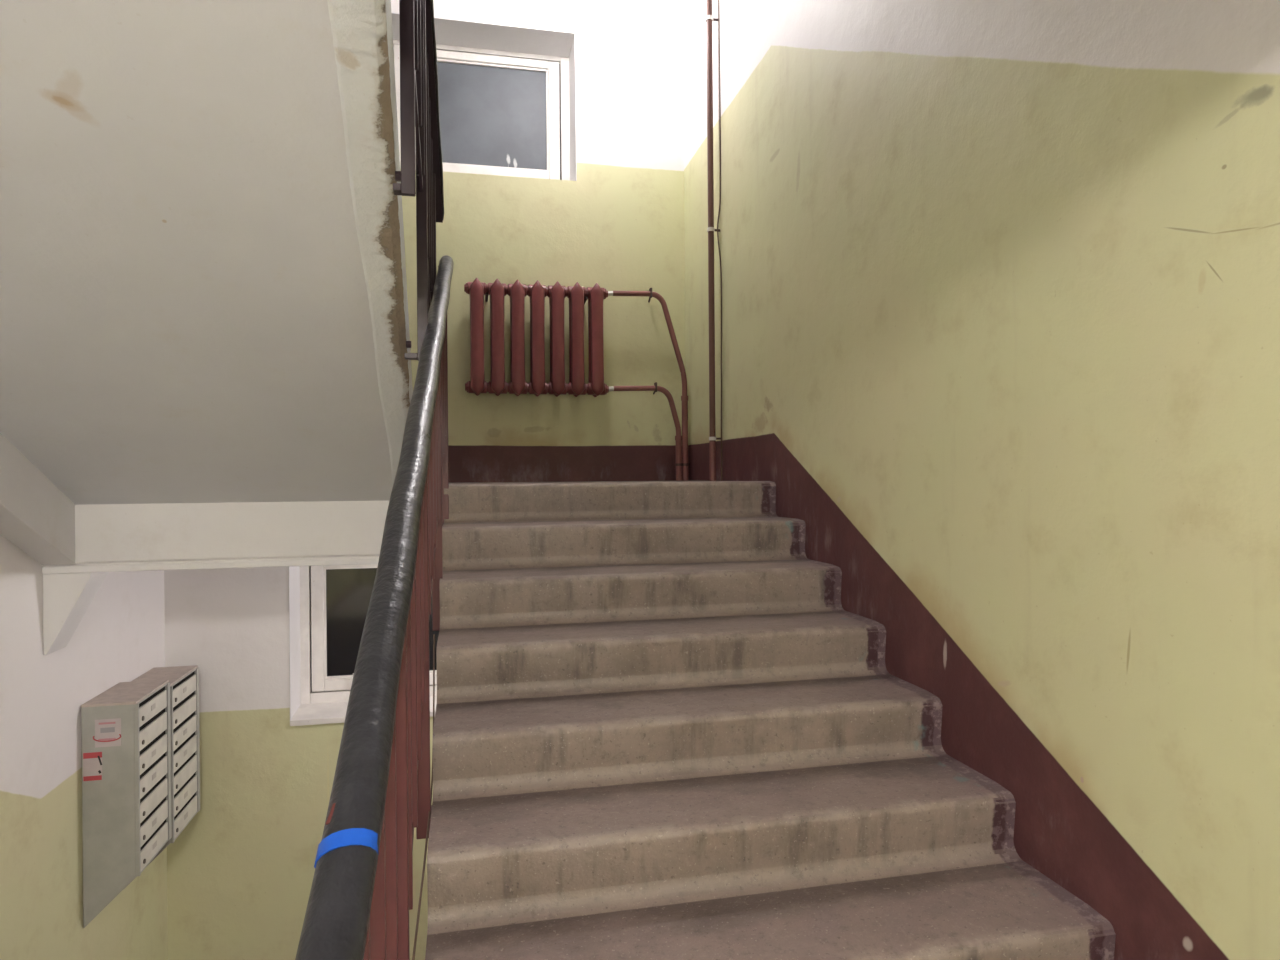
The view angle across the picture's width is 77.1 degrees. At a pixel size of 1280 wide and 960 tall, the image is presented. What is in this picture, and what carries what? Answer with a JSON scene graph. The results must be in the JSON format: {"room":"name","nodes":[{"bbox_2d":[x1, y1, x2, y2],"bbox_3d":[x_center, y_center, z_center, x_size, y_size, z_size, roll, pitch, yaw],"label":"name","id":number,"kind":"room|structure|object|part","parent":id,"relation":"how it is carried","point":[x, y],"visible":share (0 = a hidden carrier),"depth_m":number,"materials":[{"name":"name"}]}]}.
{"room":"apartment building stairwell","nodes":[
{"label":"apartment building stairwell","id":0,"kind":"room"},
{"bbox_2d":[0,534,167,959],"bbox_3d":[-1.893,-0.592,0.888,0.250,7.650,7.539,0,0,-12],"label":"wall","id":1,"kind":"structure","parent":0,"point":[120,636],"depth_m":3.06,"materials":[{"name":"white paint"}]},
{"bbox_2d":[43,572,107,654],"bbox_3d":[-2.144,0.497,3.059,0.160,0.302,0.154,0,0,-12],"label":"bracket","id":2,"kind":"object","parent":1,"relation":"attached to","point":[67,597],"depth_m":2.98,"materials":[{"name":"paint"}]},
{"bbox_2d":[81,680,171,927],"bbox_3d":[-2.195,1.363,3.453,0.208,0.907,0.378,0,0,-12],"label":"mailbox","id":3,"kind":"object","parent":1,"relation":"attached to","point":[126,728],"visible":1,"depth_m":3.29,"materials":[{"name":"grey metal"}]},
{"bbox_3d":[-2.202,0.914,3.452,0.202,0.010,0.375,0,0,-12],"label":"panel","id":4,"kind":"part","parent":3,"relation":"part of","materials":[{"name":"grey metal"}]},
{"bbox_3d":[-2.101,1.272,3.474,0.014,0.708,0.367,0,0,-12],"label":"frame","id":5,"kind":"part","parent":3,"relation":"part of","materials":[{"name":"grey metal"}]},
{"bbox_3d":[-2.102,1.083,3.465,0.009,0.076,0.317,0,0,-12],"label":"door","id":6,"kind":"part","parent":3,"relation":"part of","materials":[{"name":"grey metal"}]},
{"bbox_3d":[-2.103,0.984,3.464,0.009,0.076,0.317,0,0,-12],"label":"door","id":7,"kind":"part","parent":3,"relation":"part of","materials":[{"name":"grey metal"}]},
{"bbox_3d":[-2.101,1.282,3.465,0.009,0.076,0.317,0,0,-12],"label":"door","id":8,"kind":"part","parent":3,"relation":"part of","materials":[{"name":"grey metal"}]},
{"bbox_3d":[-2.102,1.183,3.465,0.009,0.076,0.317,0,0,-12],"label":"door","id":9,"kind":"part","parent":3,"relation":"part of","materials":[{"name":"grey metal"}]},
{"bbox_3d":[-2.099,1.481,3.466,0.009,0.076,0.317,0,0,-12],"label":"door","id":10,"kind":"part","parent":3,"relation":"part of","materials":[{"name":"grey metal"}]},
{"bbox_3d":[-2.100,1.381,3.465,0.009,0.076,0.317,0,0,-12],"label":"door","id":11,"kind":"part","parent":3,"relation":"part of","materials":[{"name":"grey metal"}]},
{"bbox_3d":[-2.099,1.580,3.466,0.009,0.076,0.317,0,0,-12],"label":"door","id":12,"kind":"part","parent":3,"relation":"part of","materials":[{"name":"grey metal"}]},
{"bbox_2d":[124,665,199,888],"bbox_3d":[-2.279,1.393,3.841,0.208,0.917,0.389,0,0,-12],"label":"mailbox","id":13,"kind":"object","parent":1,"relation":"attached to","point":[184,680],"visible":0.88,"depth_m":3.85,"materials":[{"name":"grey metal"}]},
{"bbox_3d":[-2.286,0.940,3.839,0.202,0.010,0.389,0,0,-12],"label":"panel","id":14,"kind":"part","parent":13,"relation":"part of","materials":[{"name":"grey metal"}]},
{"bbox_3d":[-2.185,1.212,3.852,0.009,0.078,0.331,0,0,-12],"label":"door","id":15,"kind":"part","parent":13,"relation":"part of","materials":[{"name":"grey metal"}]},
{"bbox_3d":[-2.186,1.111,3.852,0.009,0.078,0.331,0,0,-12],"label":"door","id":16,"kind":"part","parent":13,"relation":"part of","materials":[{"name":"grey metal"}]},
{"bbox_3d":[-2.187,1.010,3.851,0.009,0.078,0.331,0,0,-12],"label":"door","id":17,"kind":"part","parent":13,"relation":"part of","materials":[{"name":"grey metal"}]},
{"bbox_3d":[-2.185,1.303,3.861,0.014,0.718,0.381,0,0,-12],"label":"frame","id":18,"kind":"part","parent":13,"relation":"part of","materials":[{"name":"grey metal"}]},
{"bbox_3d":[-2.182,1.615,3.853,0.009,0.078,0.331,0,0,-12],"label":"door","id":19,"kind":"part","parent":13,"relation":"part of","materials":[{"name":"grey metal"}]},
{"bbox_3d":[-2.183,1.514,3.853,0.009,0.078,0.331,0,0,-12],"label":"door","id":20,"kind":"part","parent":13,"relation":"part of","materials":[{"name":"grey metal"}]},
{"bbox_3d":[-2.184,1.413,3.853,0.009,0.078,0.331,0,0,-12],"label":"door","id":21,"kind":"part","parent":13,"relation":"part of","materials":[{"name":"grey metal"}]},
{"bbox_3d":[-2.184,1.312,3.852,0.009,0.078,0.331,0,0,-12],"label":"door","id":22,"kind":"part","parent":13,"relation":"part of","materials":[{"name":"grey metal"}]},
{"bbox_2d":[42,501,388,573],"bbox_3d":[-1.577,0.182,3.199,1.332,0.318,0.200,0,0,-12],"label":"beam","id":23,"kind":"structure","parent":1,"relation":"attached to","point":[166,536],"depth_m":3.09,"materials":[{"name":"paint"}]},
{"bbox_2d":[0,0,412,564],"bbox_3d":[-1.232,-0.573,1.802,1.427,1.763,2.726,0,0,-12],"label":"flight","id":24,"kind":"object","parent":23,"relation":"on","point":[203,282],"visible":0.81,"depth_m":1.92,"materials":[{"name":"paint"}]},
{"bbox_2d":[393,0,443,360],"bbox_3d":[-0.564,-1.144,1.939,0.116,2.294,2.542,0,0,-12],"label":"stair railing","id":25,"kind":"object","parent":24,"relation":"attached to","point":[421,177],"visible":0.8,"depth_m":2.27,"materials":[{"name":"black metal"}]},
{"bbox_3d":[-0.504,-1.178,1.731,0.030,1.127,0.016,0,0,-12],"label":"post","id":26,"kind":"part","parent":25,"relation":"part of","materials":[{"name":"metal"}]},
{"bbox_3d":[-0.620,-0.902,2.279,0.030,1.127,0.016,0,0,-12],"label":"post","id":27,"kind":"part","parent":25,"relation":"part of","materials":[{"name":"metal"}]},
{"bbox_3d":[-0.763,-0.562,2.954,0.030,1.127,0.016,0,0,-12],"label":"post","id":28,"kind":"part","parent":25,"relation":"part of","materials":[{"name":"metal"}]},
{"bbox_3d":[-0.552,-1.656,1.941,0.056,1.271,2.541,0,0,-12],"label":"handrail","id":29,"kind":"part","parent":25,"relation":"part of","materials":[{"name":"black plastic"}]},
{"bbox_2d":[164,0,685,959],"bbox_3d":[-1.146,-0.610,4.661,2.807,7.650,0.420,0,0,-12],"label":"wall","id":30,"kind":"structure","parent":0,"point":[240,873],"depth_m":4.52,"materials":[{"name":"paint"}]},
{"bbox_2d":[288,564,438,725],"bbox_3d":[-1.145,0.859,4.627,1.566,0.897,0.372,0,0,-12],"label":"window","id":31,"kind":"structure","parent":30,"relation":"in","point":[328,605],"depth_m":4.59,"materials":[{"name":"white paint"}]},
{"bbox_3d":[-1.645,0.828,4.638,0.467,0.749,0.058,0,0,-12],"label":"sash","id":32,"kind":"part","parent":31,"relation":"part of","materials":[{"name":"white paint"}]},
{"bbox_3d":[-1.646,0.817,4.642,0.335,0.638,0.006,0,0,-12],"label":"pane","id":33,"kind":"part","parent":31,"relation":"part of","materials":[{"name":"black glass"}]},
{"bbox_3d":[-1.132,1.286,4.584,1.564,0.042,0.282,0,0,-12],"label":"sill","id":34,"kind":"part","parent":31,"relation":"part of","materials":[{"name":"white paint"}]},
{"bbox_3d":[-0.904,0.821,4.799,0.893,0.749,0.058,0,0,-12],"label":"sash","id":35,"kind":"part","parent":31,"relation":"part of","materials":[{"name":"white paint"}]},
{"bbox_3d":[-0.905,0.811,4.803,0.761,0.638,0.006,0,0,-12],"label":"pane","id":36,"kind":"part","parent":31,"relation":"part of","materials":[{"name":"glass"}]},
{"bbox_2d":[391,13,576,180],"bbox_3d":[-1.170,-2.125,4.622,1.566,0.868,0.363,0,0,-12],"label":"window","id":37,"kind":"structure","parent":30,"relation":"in","point":[507,94],"depth_m":4.79,"materials":[{"name":"white paint"}]},
{"bbox_3d":[-0.928,-2.157,4.789,0.893,0.730,0.058,0,0,-12],"label":"sash","id":38,"kind":"part","parent":37,"relation":"part of","materials":[{"name":"white paint"}]},
{"bbox_3d":[-0.928,-2.168,4.793,0.761,0.619,0.006,0,0,-12],"label":"pane","id":39,"kind":"part","parent":37,"relation":"part of","materials":[{"name":"grey glass"}]},
{"bbox_2d":[464,278,613,396],"bbox_3d":[-0.556,-0.781,4.478,0.822,0.627,0.186,0,0,-12],"label":"radiator","id":40,"kind":"object","parent":30,"relation":"attached to","point":[577,295],"visible":1,"depth_m":4.40,"materials":[{"name":"metal"}]},
{"bbox_2d":[613,288,688,480],"bbox_3d":[0.053,-0.539,4.643,0.441,1.110,0.146,0,0,-12],"label":"pipe","id":41,"kind":"object","parent":30,"relation":"attached to","point":[684,398],"visible":0.96,"depth_m":4.62,"materials":[{"name":"metal"}]},
{"bbox_2d":[449,481,702,483],"bbox_3d":[-0.979,0.116,3.916,2.807,0.200,1.109,0,0,-12],"label":"floor","id":42,"kind":"structure","parent":0,"point":[583,481],"depth_m":3.95,"materials":[{"name":"stone"}]},
{"bbox_2d":[614,382,681,480],"bbox_3d":[0.037,-0.270,4.639,0.403,0.572,0.146,0,0,-12],"label":"pipe","id":43,"kind":"object","parent":42,"relation":"on","point":[655,388],"visible":0.98,"depth_m":4.61,"materials":[{"name":"metal"}]},
{"bbox_2d":[618,0,685,7],"bbox_3d":[-0.994,-2.874,3.868,2.807,0.200,1.189,0,0,-12],"label":"ceiling","id":44,"kind":"structure","parent":0,"point":[670,3],"depth_m":4.69,"materials":[{"name":"paint"}]},
{"bbox_2d":[683,0,1279,959],"bbox_3d":[1.095,-0.618,1.535,0.250,7.650,7.539,0,0,-12],"label":"wall","id":45,"kind":"structure","parent":0,"point":[1001,278],"depth_m":1.81,"materials":[{"name":"yellow paint"}]},
{"bbox_2d":[705,0,720,480],"bbox_3d":[0.375,-1.390,4.085,0.074,2.810,0.042,0,0,-12],"label":"riser pipe","id":46,"kind":"object","parent":45,"relation":"attached to","point":[709,19],"visible":0.9,"depth_m":4.07,"materials":[{"name":"metal"}]},
{"bbox_2d":[717,0,721,480],"bbox_3d":[0.399,-1.385,4.051,0.021,2.780,0.024,0,0,-12],"label":"cable","id":47,"kind":"object","parent":45,"relation":"attached to","point":[718,0],"visible":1,"depth_m":4.04,"materials":[{"name":"plastic"}]},
{"bbox_3d":[0.080,1.604,-0.911,2.807,0.200,2.780,0,0,-12],"label":"floor","id":48,"kind":"structure","parent":0,"visible":0},
{"bbox_2d":[425,481,1115,959],"bbox_3d":[0.172,0.833,2.051,1.358,1.642,3.026,0,0,-12],"label":"flight","id":49,"kind":"object","parent":48,"relation":"on","point":[664,729],"visible":1,"depth_m":2.01,"materials":[{"name":"concrete"}]},
{"bbox_2d":[295,255,453,959],"bbox_3d":[-0.472,0.330,1.762,0.062,2.404,2.818,0,0,-11],"label":"stair railing","id":50,"kind":"object","parent":49,"relation":"attached to","point":[360,901],"visible":0.9,"depth_m":1.06,"materials":[{"name":"black plastic"}]},
{"bbox_3d":[-0.354,0.666,1.173,0.032,1.032,0.016,0,0,-12],"label":"post","id":51,"kind":"part","parent":50,"relation":"part of","materials":[{"name":"metal"}]},
{"bbox_2d":[412,634,434,959],"bbox_3d":[-0.441,0.659,1.620,0.010,0.443,1.352,0,0,-12],"label":"loose wire","id":52,"kind":"object","parent":50,"relation":"on","point":[427,832],"visible":0.87,"depth_m":1.76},
{"bbox_3d":[-0.507,0.315,1.865,0.032,1.032,0.016,0,0,-12],"label":"post","id":53,"kind":"part","parent":50,"relation":"part of","materials":[{"name":"metal"}]},
{"bbox_3d":[-0.649,-0.037,2.561,0.032,1.032,0.016,0,0,-12],"label":"post","id":54,"kind":"part","parent":50,"relation":"part of","materials":[{"name":"metal"}]},
{"bbox_3d":[-0.757,-0.309,3.099,0.032,1.032,0.016,0,0,-12],"label":"post","id":55,"kind":"part","parent":50,"relation":"part of","materials":[{"name":"metal"}]}
]}

